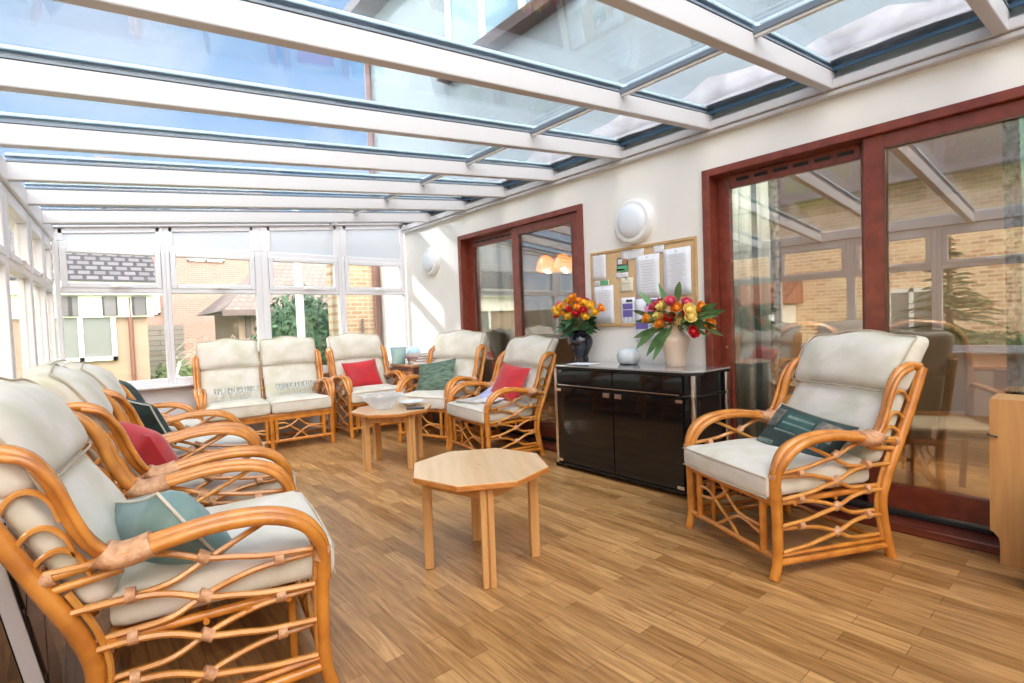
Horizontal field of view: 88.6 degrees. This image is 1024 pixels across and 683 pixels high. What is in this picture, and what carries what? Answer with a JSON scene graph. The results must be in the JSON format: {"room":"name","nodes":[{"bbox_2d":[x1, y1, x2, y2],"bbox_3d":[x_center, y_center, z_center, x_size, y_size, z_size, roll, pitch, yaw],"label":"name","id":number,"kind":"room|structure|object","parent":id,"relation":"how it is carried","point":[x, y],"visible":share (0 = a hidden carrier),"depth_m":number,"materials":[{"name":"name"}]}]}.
{"room":"care facility","nodes":[
{"label":"care facility","id":0,"kind":"room"},
{"bbox_2d":[138,368,392,439],"bbox_3d":[-2.793,0.729,5.804,3.700,0.690,0.220,-4,3,-40],"label":"wall","id":1,"kind":"structure","parent":0,"point":[178,394],"depth_m":5.30,"materials":[{"name":"white paint"}]},
{"bbox_2d":[52,227,172,387],"bbox_3d":[-3.718,-0.336,4.909,0.835,1.567,0.107,-4,3,-40],"label":"window","id":2,"kind":"structure","parent":1,"relation":"in","point":[131,241],"depth_m":4.90,"materials":[{"name":"white plastic"}]},
{"bbox_2d":[163,226,264,383],"bbox_3d":[-3.063,-0.421,5.459,0.882,1.651,0.107,-4,3,-40],"label":"window","id":3,"kind":"structure","parent":1,"relation":"in","point":[221,243],"depth_m":5.42,"materials":[{"name":"white plastic"}]},
{"bbox_2d":[136,365,391,390],"bbox_3d":[-2.650,0.392,5.747,3.520,0.027,0.130,-4,3,-40],"label":"trim","id":4,"kind":"structure","parent":1,"relation":"attached to","point":[324,372],"depth_m":5.11,"materials":[{"name":"white plastic"}]},
{"bbox_2d":[259,226,343,370],"bbox_3d":[-2.385,-0.511,6.027,0.894,1.742,0.107,-4,3,-40],"label":"window","id":5,"kind":"structure","parent":1,"relation":"in","point":[289,244],"depth_m":5.98,"materials":[{"name":"white plastic"}]},
{"bbox_2d":[339,225,408,365],"bbox_3d":[-1.716,-0.598,6.588,0.858,1.827,0.107,-4,3,-40],"label":"window","id":6,"kind":"structure","parent":1,"relation":"in","point":[366,245],"depth_m":6.57,"materials":[{"name":"white plastic"}]},
{"bbox_2d":[0,411,1023,682],"bbox_3d":[1.048,1.040,3.819,8.400,0.080,7.900,-4,3,-40],"label":"floor","id":7,"kind":"structure","parent":0,"point":[619,589],"depth_m":2.20,"materials":[{"name":"brown wood"}]},
{"bbox_2d":[0,518,62,682],"bbox_3d":[-1.502,0.857,1.620,0.154,0.638,0.564,-4,3,-43],"label":"wall","id":8,"kind":"structure","parent":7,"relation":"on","point":[26,628],"depth_m":1.42,"materials":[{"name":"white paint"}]},
{"bbox_2d":[42,359,202,431],"bbox_3d":[-2.989,0.632,4.065,0.951,1.033,0.731,-3,2,-22],"label":"armchair","id":9,"kind":"object","parent":7,"relation":"on","point":[191,422],"visible":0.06,"depth_m":4.36,"materials":[{"name":"fabric"}]},
{"bbox_2d":[118,380,145,402],"bbox_3d":[-2.998,0.467,4.139,0.197,0.324,0.380,-4,2,-36],"label":"cushion","id":10,"kind":"object","parent":9,"relation":"on","point":[132,389],"visible":0.3,"depth_m":4.06,"materials":[{"name":"green fabric"}]},
{"bbox_2d":[169,419,202,430],"bbox_3d":[-2.817,0.734,4.136,0.581,0.153,0.622,-3,2,-22],"label":"seat cushion","id":11,"kind":"object","parent":9,"relation":"on","point":[190,422],"depth_m":4.27,"materials":[{"name":"beige fabric"}]},
{"bbox_2d":[23,363,296,506],"bbox_3d":[-1.701,0.613,2.614,1.026,1.076,0.848,-4,2,-37],"label":"armchair","id":12,"kind":"object","parent":7,"relation":"on","point":[82,394],"visible":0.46,"depth_m":2.35,"materials":[{"name":"wicker"}]},
{"bbox_2d":[84,427,139,498],"bbox_3d":[-1.877,0.535,2.481,0.265,0.384,0.695,-4,2,-37],"label":"cushion","id":13,"kind":"object","parent":12,"relation":"on","point":[90,452],"depth_m":2.19,"materials":[{"name":"beige fabric"}]},
{"bbox_2d":[119,422,178,465],"bbox_3d":[-1.787,0.549,2.549,0.419,0.347,0.236,-1,2,26],"label":"cushion","id":14,"kind":"object","parent":12,"relation":"on","point":[152,447],"visible":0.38,"depth_m":2.44,"materials":[{"name":"red fabric"}]},
{"bbox_2d":[167,457,295,506],"bbox_3d":[-1.541,0.719,2.735,0.627,0.159,0.722,-4,2,-37],"label":"seat cushion","id":15,"kind":"object","parent":12,"relation":"on","point":[248,482],"depth_m":2.49,"materials":[{"name":"beige fabric"}]},
{"bbox_2d":[64,361,264,458],"bbox_3d":[-2.232,0.621,3.420,1.026,1.044,0.848,-4,2,-36],"label":"armchair","id":16,"kind":"object","parent":7,"relation":"on","point":[106,380],"visible":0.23,"depth_m":3.25,"materials":[{"name":"wicker"}]},
{"bbox_2d":[126,398,176,444],"bbox_3d":[-2.335,0.526,3.344,0.444,0.389,0.217,-1,2,26],"label":"cushion","id":17,"kind":"object","parent":16,"relation":"on","point":[150,416],"visible":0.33,"depth_m":3.22,"materials":[{"name":"green fabric"}]},
{"bbox_2d":[172,435,264,458],"bbox_3d":[-2.070,0.723,3.538,0.627,0.154,0.722,-4,2,-36],"label":"seat cushion","id":18,"kind":"object","parent":16,"relation":"on","point":[227,441],"depth_m":3.37,"materials":[{"name":"beige fabric"}]},
{"bbox_2d":[0,377,338,682],"bbox_3d":[-1.199,0.623,1.791,1.016,1.076,0.848,-3,2,-30],"label":"armchair","id":19,"kind":"object","parent":7,"relation":"on","point":[58,503],"visible":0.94,"depth_m":1.54,"materials":[{"name":"wicker"}]},
{"bbox_2d":[0,449,126,604],"bbox_3d":[-1.387,0.545,1.679,0.262,0.384,0.695,-3,2,-30],"label":"cushion","id":20,"kind":"object","parent":19,"relation":"on","point":[93,490],"depth_m":1.47,"materials":[{"name":"beige fabric"}]},
{"bbox_2d":[114,490,232,564],"bbox_3d":[-1.097,0.642,1.712,0.476,0.412,0.262,-1,2,37],"label":"cushion","id":21,"kind":"object","parent":19,"relation":"on","point":[157,511],"visible":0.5,"depth_m":1.59,"materials":[{"name":"teal fabric"}]},
{"bbox_2d":[107,491,334,625],"bbox_3d":[-1.028,0.729,1.893,0.620,0.159,0.722,-3,2,-30],"label":"seat cushion","id":22,"kind":"object","parent":19,"relation":"on","point":[249,568],"depth_m":1.61,"materials":[{"name":"beige fabric"}]},
{"bbox_2d":[192,336,335,450],"bbox_3d":[-2.532,0.520,5.372,1.270,1.135,0.712,-3,2,-34],"label":"settee","id":23,"kind":"object","parent":7,"relation":"on","point":[224,363],"visible":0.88,"depth_m":5.35,"materials":[{"name":"fabric"}]},
{"bbox_2d":[200,367,260,404],"bbox_3d":[-2.862,0.439,5.331,0.540,0.405,0.184,-3,2,-34],"label":"cushion","id":24,"kind":"object","parent":23,"relation":"on","point":[211,378],"depth_m":5.29,"materials":[{"name":"beige fabric"}]},
{"bbox_2d":[203,398,270,421],"bbox_3d":[-2.693,0.657,5.102,0.575,0.168,0.436,-3,2,-34],"label":"seat cushion","id":25,"kind":"object","parent":23,"relation":"on","point":[253,409],"depth_m":4.99,"materials":[{"name":"beige fabric"}]},
{"bbox_2d":[263,363,319,397],"bbox_3d":[-2.377,0.410,5.656,0.540,0.405,0.184,-3,2,-34],"label":"cushion","id":26,"kind":"object","parent":23,"relation":"on","point":[274,374],"depth_m":5.60,"materials":[{"name":"beige fabric"}]},
{"bbox_2d":[265,392,331,413],"bbox_3d":[-2.212,0.628,5.425,0.575,0.168,0.436,-3,2,-34],"label":"seat cushion","id":27,"kind":"object","parent":23,"relation":"on","point":[310,402],"depth_m":5.28,"materials":[{"name":"beige fabric"}]},
{"bbox_2d":[312,383,322,391],"bbox_3d":[-2.090,0.488,5.606,0.086,0.090,0.108,-1,2,18],"label":"mug","id":28,"kind":"object","parent":23,"relation":"on","point":[315,386],"visible":0.96,"depth_m":5.56,"materials":[{"name":"brown ceramic"}]},
{"bbox_2d":[325,332,406,438],"bbox_3d":[-1.700,0.461,6.085,0.754,1.140,0.778,-4,3,-38],"label":"armchair","id":29,"kind":"object","parent":7,"relation":"on","point":[352,347],"visible":0.86,"depth_m":6.04,"materials":[{"name":"fabric"}]},
{"bbox_2d":[335,357,386,388],"bbox_3d":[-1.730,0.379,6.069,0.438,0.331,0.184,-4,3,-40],"label":"cushion","id":30,"kind":"object","parent":29,"relation":"on","point":[363,373],"visible":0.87,"depth_m":6.02,"materials":[{"name":"red fabric"}]},
{"bbox_2d":[339,383,404,403],"bbox_3d":[-1.604,0.584,5.972,0.642,0.169,0.475,-4,3,-38],"label":"seat cushion","id":31,"kind":"object","parent":29,"relation":"on","point":[377,391],"depth_m":5.78,"materials":[{"name":"beige fabric"}]},
{"bbox_2d":[350,403,431,470],"bbox_3d":[-1.021,0.812,4.513,0.639,0.483,0.639,0,3,44],"label":"coffee table","id":32,"kind":"object","parent":7,"relation":"on","point":[398,412],"visible":0.84,"depth_m":4.32,"materials":[{"name":"brown wood"}]},
{"bbox_2d":[359,391,404,409],"bbox_3d":[-1.105,0.510,4.481,0.395,0.128,0.376,-4,3,-40],"label":"glass bowl","id":33,"kind":"object","parent":32,"relation":"on","point":[367,400],"visible":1,"depth_m":4.42,"materials":[{"name":"glass"}]},
{"bbox_2d":[397,399,423,405],"bbox_3d":[-0.888,0.542,4.598,0.236,0.040,0.236,-4,3,-40],"label":"dish","id":34,"kind":"object","parent":32,"relation":"on","point":[410,402],"visible":0.98,"depth_m":4.64,"materials":[{"name":"white ceramic"}]},
{"bbox_2d":[390,362,444,424],"bbox_3d":[-1.106,0.627,6.292,0.465,0.735,0.550,-4,3,-40],"label":"chest","id":35,"kind":"object","parent":7,"relation":"on","point":[408,369],"visible":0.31,"depth_m":6.06,"materials":[{"name":"brown wood"}]},
{"bbox_2d":[390,346,406,363],"bbox_3d":[-1.363,0.164,6.297,0.216,0.208,0.162,-4,3,-40],"label":"tub","id":36,"kind":"object","parent":35,"relation":"on","point":[398,354],"visible":0.99,"depth_m":6.23,"materials":[{"name":"teal plastic"}]},
{"bbox_2d":[407,346,420,353],"bbox_3d":[-1.202,0.157,6.432,0.170,0.200,0.170,-4,3,-40],"label":"globe","id":37,"kind":"object","parent":35,"relation":"on","point":[413,349],"visible":0.34,"depth_m":6.37,"materials":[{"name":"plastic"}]},
{"bbox_2d":[396,330,486,447],"bbox_3d":[-0.706,0.451,5.470,0.754,1.130,0.778,-1,2,33],"label":"armchair","id":38,"kind":"object","parent":7,"relation":"on","point":[468,347],"visible":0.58,"depth_m":5.46,"materials":[{"name":"fabric"}]},
{"bbox_2d":[399,389,471,409],"bbox_3d":[-0.781,0.579,5.351,0.642,0.167,0.475,-1,2,33],"label":"seat cushion","id":39,"kind":"object","parent":38,"relation":"on","point":[437,399],"depth_m":5.14,"materials":[{"name":"beige fabric"}]},
{"bbox_2d":[416,358,455,390],"bbox_3d":[-0.794,0.360,5.479,0.478,0.357,0.221,-2,2,15],"label":"cushion","id":40,"kind":"object","parent":38,"relation":"on","point":[432,376],"visible":0.89,"depth_m":5.42,"materials":[{"name":"green fabric"}]},
{"bbox_2d":[434,359,480,391],"bbox_3d":[-0.620,0.350,5.604,0.618,0.403,0.201,-1,2,33],"label":"cushion","id":41,"kind":"object","parent":38,"relation":"on","point":[463,367],"depth_m":5.47,"materials":[{"name":"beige fabric"}]},
{"bbox_2d":[413,448,548,588],"bbox_3d":[-0.151,0.846,2.591,0.639,0.483,0.639,-2,2,-9],"label":"coffee table","id":42,"kind":"object","parent":7,"relation":"on","point":[481,475],"visible":1,"depth_m":2.51,"materials":[{"name":"brown wood"}]},
{"bbox_2d":[446,334,558,455],"bbox_3d":[-0.076,0.482,4.818,0.865,1.065,0.825,-3,2,-32],"label":"armchair","id":43,"kind":"object","parent":7,"relation":"on","point":[535,352],"visible":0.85,"depth_m":4.62,"materials":[{"name":"fabric"}]},
{"bbox_2d":[456,396,484,403],"bbox_3d":[-0.271,0.526,4.769,0.380,0.014,0.300,-4,3,-44],"label":"magazine","id":44,"kind":"object","parent":43,"relation":"on","point":[465,400],"visible":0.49,"depth_m":4.70,"materials":[{"name":"white paper"}]},
{"bbox_2d":[476,386,492,397],"bbox_3d":[-0.260,0.506,4.864,0.261,0.145,0.211,-3,2,-24],"label":"magazine","id":45,"kind":"object","parent":43,"relation":"on","point":[486,393],"visible":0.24,"depth_m":4.90,"materials":[{"name":"white paper"}]},
{"bbox_2d":[447,400,531,423],"bbox_3d":[-0.210,0.604,4.734,0.528,0.158,0.702,-3,2,-32],"label":"seat cushion","id":46,"kind":"object","parent":43,"relation":"on","point":[508,412],"depth_m":4.50,"materials":[{"name":"beige fabric"}]},
{"bbox_2d":[491,362,530,401],"bbox_3d":[-0.032,0.388,4.782,0.206,0.372,0.448,-4,2,-35],"label":"cushion","id":47,"kind":"object","parent":43,"relation":"on","point":[509,375],"visible":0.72,"depth_m":4.70,"materials":[{"name":"red fabric"}]},
{"bbox_2d":[513,365,547,404],"bbox_3d":[0.074,0.385,4.912,0.223,0.380,0.676,-3,2,-32],"label":"cushion","id":48,"kind":"object","parent":43,"relation":"on","point":[530,382],"depth_m":4.64,"materials":[{"name":"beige fabric"}]},
{"bbox_2d":[554,361,730,500],"bbox_3d":[0.889,0.590,3.906,0.436,0.825,1.354,-4,3,-40],"label":"sideboard","id":49,"kind":"object","parent":7,"relation":"on","point":[631,423],"visible":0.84,"depth_m":3.63,"materials":[{"name":"black wood"}]},
{"bbox_2d":[568,330,592,362],"bbox_3d":[0.573,0.039,4.377,0.208,0.268,0.208,-4,3,-40],"label":"vase","id":50,"kind":"object","parent":49,"relation":"on","point":[580,343],"visible":0.87,"depth_m":4.31,"materials":[{"name":"black ceramic"}]},
{"bbox_2d":[551,293,605,336],"bbox_3d":[0.536,-0.213,4.357,0.343,0.373,0.513,-3,2,-11],"label":"bouquet","id":51,"kind":"object","parent":50,"relation":"in","point":[567,326],"visible":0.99,"depth_m":4.30,"materials":[{"name":"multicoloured plant"}]},
{"bbox_2d":[617,347,640,364],"bbox_3d":[0.891,0.110,4.011,0.158,0.128,0.197,-4,3,-40],"label":"ornament","id":52,"kind":"object","parent":49,"relation":"on","point":[625,356],"visible":1,"depth_m":3.95,"materials":[{"name":"white ceramic"}]},
{"bbox_2d":[662,325,689,366],"bbox_3d":[1.147,0.029,3.683,0.204,0.292,0.204,-4,3,-40],"label":"vase","id":53,"kind":"object","parent":49,"relation":"on","point":[675,347],"visible":0.77,"depth_m":3.62,"materials":[{"name":"beige ceramic"}]},
{"bbox_2d":[633,281,724,360],"bbox_3d":[1.166,-0.137,3.579,0.315,0.535,0.708,-4,3,-40],"label":"bouquet","id":54,"kind":"object","parent":53,"relation":"in","point":[692,316],"visible":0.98,"depth_m":3.54,"materials":[{"name":"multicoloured plant"}]},
{"bbox_2d":[683,329,928,581],"bbox_3d":[1.504,0.491,2.719,1.026,1.076,0.742,-3,2,-16],"label":"armchair","id":55,"kind":"object","parent":7,"relation":"on","point":[862,378],"visible":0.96,"depth_m":2.50,"materials":[{"name":"wicker"}]},
{"bbox_2d":[684,438,868,497],"bbox_3d":[1.320,0.614,2.670,0.627,0.159,0.632,-3,2,-16],"label":"seat cushion","id":56,"kind":"object","parent":55,"relation":"on","point":[744,466],"depth_m":2.44,"materials":[{"name":"beige fabric"}]},
{"bbox_2d":[756,402,861,457],"bbox_3d":[1.467,0.504,2.674,0.234,0.310,0.509,-3,2,-16],"label":"cushion","id":57,"kind":"object","parent":55,"relation":"on","point":[787,422],"visible":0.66,"depth_m":2.66,"materials":[{"name":"green fabric"}]},
{"bbox_2d":[787,382,905,462],"bbox_3d":[1.709,0.392,2.774,0.265,0.384,0.608,-3,2,-16],"label":"cushion","id":58,"kind":"object","parent":55,"relation":"on","point":[861,404],"depth_m":2.60,"materials":[{"name":"beige fabric"}]},
{"bbox_2d":[781,322,839,403],"bbox_3d":[2.177,0.402,4.066,0.550,1.098,0.558,-4,2,-35],"label":"dining chair","id":59,"kind":"object","parent":7,"relation":"on","point":[793,342],"visible":0.2,"depth_m":4.23,"materials":[{"name":"beige fabric"}]},
{"bbox_2d":[786,355,1006,398],"bbox_3d":[3.250,0.517,4.425,1.000,0.760,1.600,-4,3,-40],"label":"dining table","id":60,"kind":"object","parent":7,"relation":"on","point":[997,364],"visible":0.02,"depth_m":3.62,"materials":[{"name":"brown wood"}]},
{"bbox_2d":[889,319,1006,487],"bbox_3d":[2.640,0.413,3.270,0.558,1.098,0.550,-1,2,20],"label":"dining chair","id":61,"kind":"object","parent":7,"relation":"on","point":[949,385],"visible":0.44,"depth_m":3.38,"materials":[{"name":"beige fabric"}]},
{"bbox_2d":[987,393,1023,568],"bbox_3d":[2.450,0.629,2.220,0.227,0.749,0.629,-4,3,-40],"label":"base cabinet","id":62,"kind":"object","parent":7,"relation":"on","point":[1006,411],"visible":1,"depth_m":2.34,"materials":[{"name":"brown wood"}]},
{"bbox_2d":[0,0,1023,239],"bbox_3d":[-0.603,-1.311,2.595,4.260,0.765,8.162,-4,3,-40],"label":"ceiling","id":63,"kind":"structure","parent":0,"point":[302,25],"depth_m":2.82,"materials":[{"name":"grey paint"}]},
{"bbox_2d":[370,0,1023,365],"bbox_3d":[1.318,-2.610,3.707,0.240,7.200,10.000,-4,3,-40],"label":"wall","id":64,"kind":"structure","parent":0,"point":[670,181],"depth_m":4.14,"materials":[{"name":"beige paint"}]},
{"bbox_2d":[344,0,388,17],"bbox_3d":[-1.595,-4.530,6.609,0.300,0.150,1.900,-4,3,-40],"label":"trim","id":65,"kind":"structure","parent":64,"relation":"attached to","point":[368,8],"depth_m":7.01,"materials":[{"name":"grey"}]},
{"bbox_2d":[364,63,382,344],"bbox_3d":[-1.949,-1.766,7.405,0.083,5.500,0.083,-3,2,-17],"label":"downpipe","id":66,"kind":"object","parent":64,"relation":"attached to","point":[367,74],"visible":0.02,"depth_m":7.39,"materials":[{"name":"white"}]},
{"bbox_2d":[422,248,439,275],"bbox_3d":[-1.002,-0.963,6.335,0.106,0.330,0.330,-4,3,-40],"label":"wall light","id":67,"kind":"object","parent":64,"relation":"attached to","point":[430,258],"visible":1,"depth_m":6.26,"materials":[{"name":"white plastic"}]},
{"bbox_2d":[436,0,572,84],"bbox_3d":[-0.148,-3.550,5.085,0.180,1.310,2.020,-4,3,-40],"label":"building","id":68,"kind":"structure","parent":64,"relation":"in","point":[490,24],"depth_m":5.16,"materials":[{"name":"white paint"}]},
{"bbox_2d":[457,204,585,451],"bbox_3d":[0.064,-0.099,5.261,0.340,2.170,1.880,-4,3,-40],"label":"door","id":69,"kind":"structure","parent":64,"relation":"in","point":[512,275],"depth_m":5.17,"materials":[{"name":"brown wood"}]},
{"bbox_2d":[614,199,654,243],"bbox_3d":[0.923,-0.926,4.041,0.106,0.344,0.344,-4,3,-40],"label":"wall light","id":70,"kind":"object","parent":64,"relation":"attached to","point":[634,220],"visible":1,"depth_m":3.99,"materials":[{"name":"white plastic"}]},
{"bbox_2d":[590,236,698,326],"bbox_3d":[0.989,-0.432,4.065,0.024,0.622,0.980,-4,3,-40],"label":"notice board","id":71,"kind":"object","parent":64,"relation":"attached to","point":[611,255],"depth_m":4.11,"materials":[{"name":"beige wood"}]},
{"bbox_2d":[592,254,605,280],"bbox_3d":[0.721,-0.618,4.360,0.012,0.220,0.147,-4,3,-40],"label":"notice","id":72,"kind":"object","parent":71,"relation":"attached to","point":[598,261],"visible":1,"depth_m":4.36,"materials":[{"name":"white paper"}]},
{"bbox_2d":[594,257,602,277],"bbox_3d":[0.721,-0.616,4.360,0.001,0.167,0.103,-4,3,-40],"label":"print","id":73,"kind":"object","parent":72,"relation":"attached to","point":[598,261],"depth_m":4.36,"materials":[{"name":"grey paper"}]},
{"bbox_2d":[593,280,608,285],"bbox_3d":[0.738,-0.486,4.350,0.012,0.046,0.170,-4,3,-40],"label":"ticket","id":74,"kind":"object","parent":71,"relation":"attached to","point":[603,282],"visible":1,"depth_m":4.35,"materials":[{"name":"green paper"}]},
{"bbox_2d":[594,285,613,323],"bbox_3d":[0.758,-0.305,4.341,0.012,0.313,0.210,-4,3,-40],"label":"notice","id":75,"kind":"object","parent":71,"relation":"attached to","point":[604,295],"visible":0.88,"depth_m":4.33,"materials":[{"name":"white paper"}]},
{"bbox_2d":[598,290,609,319],"bbox_3d":[0.757,-0.302,4.341,0.001,0.236,0.143,-4,3,-40],"label":"print","id":76,"kind":"object","parent":75,"relation":"attached to","point":[603,295],"depth_m":4.33,"materials":[{"name":"grey paper"}]},
{"bbox_2d":[617,258,627,271],"bbox_3d":[0.878,-0.612,4.174,0.012,0.112,0.110,-4,3,-40],"label":"photo card","id":77,"kind":"object","parent":71,"relation":"attached to","point":[622,266],"visible":1,"depth_m":4.17,"materials":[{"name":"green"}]},
{"bbox_2d":[620,277,632,291],"bbox_3d":[0.906,-0.449,4.152,0.012,0.117,0.128,-4,3,-40],"label":"note","id":78,"kind":"object","parent":71,"relation":"attached to","point":[626,284],"visible":1,"depth_m":4.15,"materials":[{"name":"beige paper"}]},
{"bbox_2d":[621,297,634,323],"bbox_3d":[0.918,-0.238,4.156,0.012,0.220,0.135,-4,3,-40],"label":"flyer","id":79,"kind":"object","parent":71,"relation":"attached to","point":[627,304],"visible":0.99,"depth_m":4.15,"materials":[{"name":"white paper"}]},
{"bbox_2d":[621,248,643,260],"bbox_3d":[0.939,-0.680,4.096,0.012,0.076,0.217,-4,3,-40],"label":"notice","id":80,"kind":"object","parent":71,"relation":"attached to","point":[629,254],"visible":1,"depth_m":4.10,"materials":[{"name":"white paper"}]},
{"bbox_2d":[635,253,659,298],"bbox_3d":[1.031,-0.497,3.996,0.012,0.330,0.216,-4,3,-40],"label":"notice","id":81,"kind":"object","parent":71,"relation":"attached to","point":[647,266],"visible":0.95,"depth_m":3.99,"materials":[{"name":"white paper"}]},
{"bbox_2d":[640,259,654,292],"bbox_3d":[1.031,-0.494,3.996,0.001,0.249,0.143,-4,3,-40],"label":"print","id":82,"kind":"object","parent":81,"relation":"attached to","point":[647,266],"depth_m":4.00,"materials":[{"name":"grey paper"}]},
{"bbox_2d":[635,297,660,341],"bbox_3d":[1.038,-0.163,4.004,0.012,0.332,0.232,-4,3,-40],"label":"flyer","id":83,"kind":"object","parent":71,"relation":"attached to","point":[640,304],"visible":0.32,"depth_m":4.05,"materials":[{"name":"white paper"}]},
{"bbox_2d":[653,244,663,253],"bbox_3d":[1.092,-0.694,3.912,0.012,0.065,0.095,-4,3,-40],"label":"note","id":84,"kind":"object","parent":71,"relation":"attached to","point":[658,248],"visible":1,"depth_m":3.91,"materials":[{"name":"white paper"}]},
{"bbox_2d":[663,246,691,295],"bbox_3d":[1.194,-0.507,3.800,0.012,0.342,0.225,-4,3,-40],"label":"notice","id":85,"kind":"object","parent":71,"relation":"attached to","point":[676,261],"visible":0.95,"depth_m":3.80,"materials":[{"name":"white paper"}]},
{"bbox_2d":[668,253,686,289],"bbox_3d":[1.194,-0.504,3.800,0.001,0.258,0.159,-4,3,-40],"label":"print","id":86,"kind":"object","parent":85,"relation":"attached to","point":[677,262],"depth_m":3.80,"materials":[{"name":"grey paper"}]},
{"bbox_2d":[732,179,780,438],"bbox_3d":[1.648,-0.196,3.731,0.095,2.292,0.501,-4,3,-40],"label":"curtain","id":87,"kind":"object","parent":64,"relation":"hanging from","point":[756,207],"visible":0.34,"depth_m":3.66,"materials":[{"name":"white fabric"}]},
{"bbox_2d":[701,85,1023,555],"bbox_3d":[2.019,-0.091,2.930,0.340,2.170,1.976,-4,3,-40],"label":"door","id":88,"kind":"structure","parent":64,"relation":"in","point":[963,520],"depth_m":2.90,"materials":[{"name":"brown wood"}]},
{"bbox_2d":[1002,117,1023,394],"bbox_3d":[2.756,-0.192,2.418,0.095,2.292,0.724,-4,3,-40],"label":"curtain","id":89,"kind":"object","parent":64,"relation":"hanging from","point":[1012,130],"visible":0.46,"depth_m":2.65,"materials":[{"name":"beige fabric"}]},
{"bbox_2d":[780,185,1006,415],"bbox_3d":[2.783,-0.318,5.336,3.860,2.400,8.000,-4,3,-40],"label":"building reflection","id":90,"kind":"structure","parent":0,"point":[946,261],"depth_m":5.94,"materials":[{"name":"clear glass"}]},
{"bbox_3d":[-1.781,0.842,1.441,0.746,0.690,7.993,-4,3,-40],"label":"wall","id":91,"kind":"structure","parent":0,"visible":0},
{"bbox_2d":[0,179,14,380],"bbox_3d":[-2.526,-0.199,2.530,0.107,1.370,0.860,-4,2,-36],"label":"window","id":92,"kind":"structure","parent":91,"relation":"in","point":[6,344],"depth_m":2.84,"materials":[{"name":"clear glass"}]},
{"bbox_2d":[1,181,36,378],"bbox_3d":[-3.030,-0.204,3.227,0.107,1.370,0.860,-4,2,-36],"label":"window","id":93,"kind":"structure","parent":91,"relation":"in","point":[19,263],"depth_m":3.48,"materials":[{"name":"white plastic"}]},
{"bbox_2d":[27,212,49,365],"bbox_3d":[-3.485,-0.209,3.854,0.107,1.370,0.690,-4,2,-36],"label":"window","id":94,"kind":"structure","parent":91,"relation":"in","point":[35,236],"depth_m":4.07,"materials":[{"name":"white plastic"}]},
{"bbox_2d":[41,229,57,360],"bbox_3d":[-3.845,-0.213,4.350,0.107,1.370,0.535,-4,2,-36],"label":"window","id":95,"kind":"structure","parent":91,"relation":"in","point":[49,282],"depth_m":4.52,"materials":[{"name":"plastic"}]},
{"label":"outside","id":96,"kind":"structure","parent":0,"visible":0},
{"bbox_3d":[-9.587,1.379,11.541,90.000,0.100,90.000,-4,3,-40],"label":"lawn","id":97,"kind":"structure","parent":96,"visible":0},
{"bbox_2d":[9,208,161,380],"bbox_3d":[-10.166,-0.662,10.396,4.850,4.100,5.600,-4,3,-40],"label":"bungalow","id":98,"kind":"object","parent":97,"relation":"on","point":[109,332],"visible":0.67,"depth_m":9.48,"materials":[{"name":"white paint"}]},
{"bbox_2d":[148,325,184,378],"bbox_3d":[-13.267,0.557,13.216,8.600,1.700,0.100,-4,3,-40],"label":"fence","id":99,"kind":"object","parent":97,"relation":"on","point":[156,333],"visible":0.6,"depth_m":15.54,"materials":[{"name":"beige wood"}]},
{"bbox_2d":[151,358,192,378],"bbox_3d":[-7.083,0.813,11.063,0.982,0.996,0.915,-4,3,-40],"label":"shrub","id":100,"kind":"object","parent":97,"relation":"on","point":[186,370],"visible":0.26,"depth_m":10.88,"materials":[{"name":"green plant"}]},
{"bbox_2d":[94,155,282,372],"bbox_3d":[-13.793,-3.144,22.355,5.900,8.500,8.600,-4,3,-40],"label":"brick house","id":101,"kind":"structure","parent":97,"relation":"on","point":[185,307],"depth_m":19.08,"materials":[{"name":"beige brick"}]},
{"bbox_2d":[162,335,252,368],"bbox_3d":[-5.904,0.546,10.736,2.066,1.354,2.256,-4,3,-40],"label":"bare shrub","id":102,"kind":"object","parent":97,"relation":"on","point":[185,356],"visible":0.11,"depth_m":10.35,"materials":[{"name":"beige plant"}]},
{"bbox_2d":[196,262,327,370],"bbox_3d":[-5.920,-0.717,15.355,5.280,3.550,3.660,-4,3,-40],"label":"outbuilding","id":103,"kind":"structure","parent":97,"relation":"on","point":[234,314],"depth_m":13.87,"materials":[{"name":"brown tile"}]},
{"bbox_2d":[251,284,328,365],"bbox_3d":[-4.247,0.022,10.700,1.998,2.372,1.677,-4,3,-40],"label":"bush","id":104,"kind":"object","parent":97,"relation":"on","point":[284,323],"visible":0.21,"depth_m":10.28,"materials":[{"name":"green plant"}]},
{"bbox_2d":[291,210,305,337],"bbox_3d":[-3.944,-0.721,9.742,0.144,3.800,0.144,-4,3,-40],"label":"post","id":105,"kind":"object","parent":97,"relation":"on","point":[298,278],"visible":0.32,"depth_m":9.69,"materials":[{"name":"white paint"}]},
{"bbox_2d":[325,210,375,335],"bbox_3d":[-0.975,-0.789,11.400,5.780,3.600,0.875,-4,3,-40],"label":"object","id":106,"kind":"object","parent":97,"relation":"on","point":[361,318],"visible":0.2,"depth_m":9.52,"materials":[{"name":"brown"}]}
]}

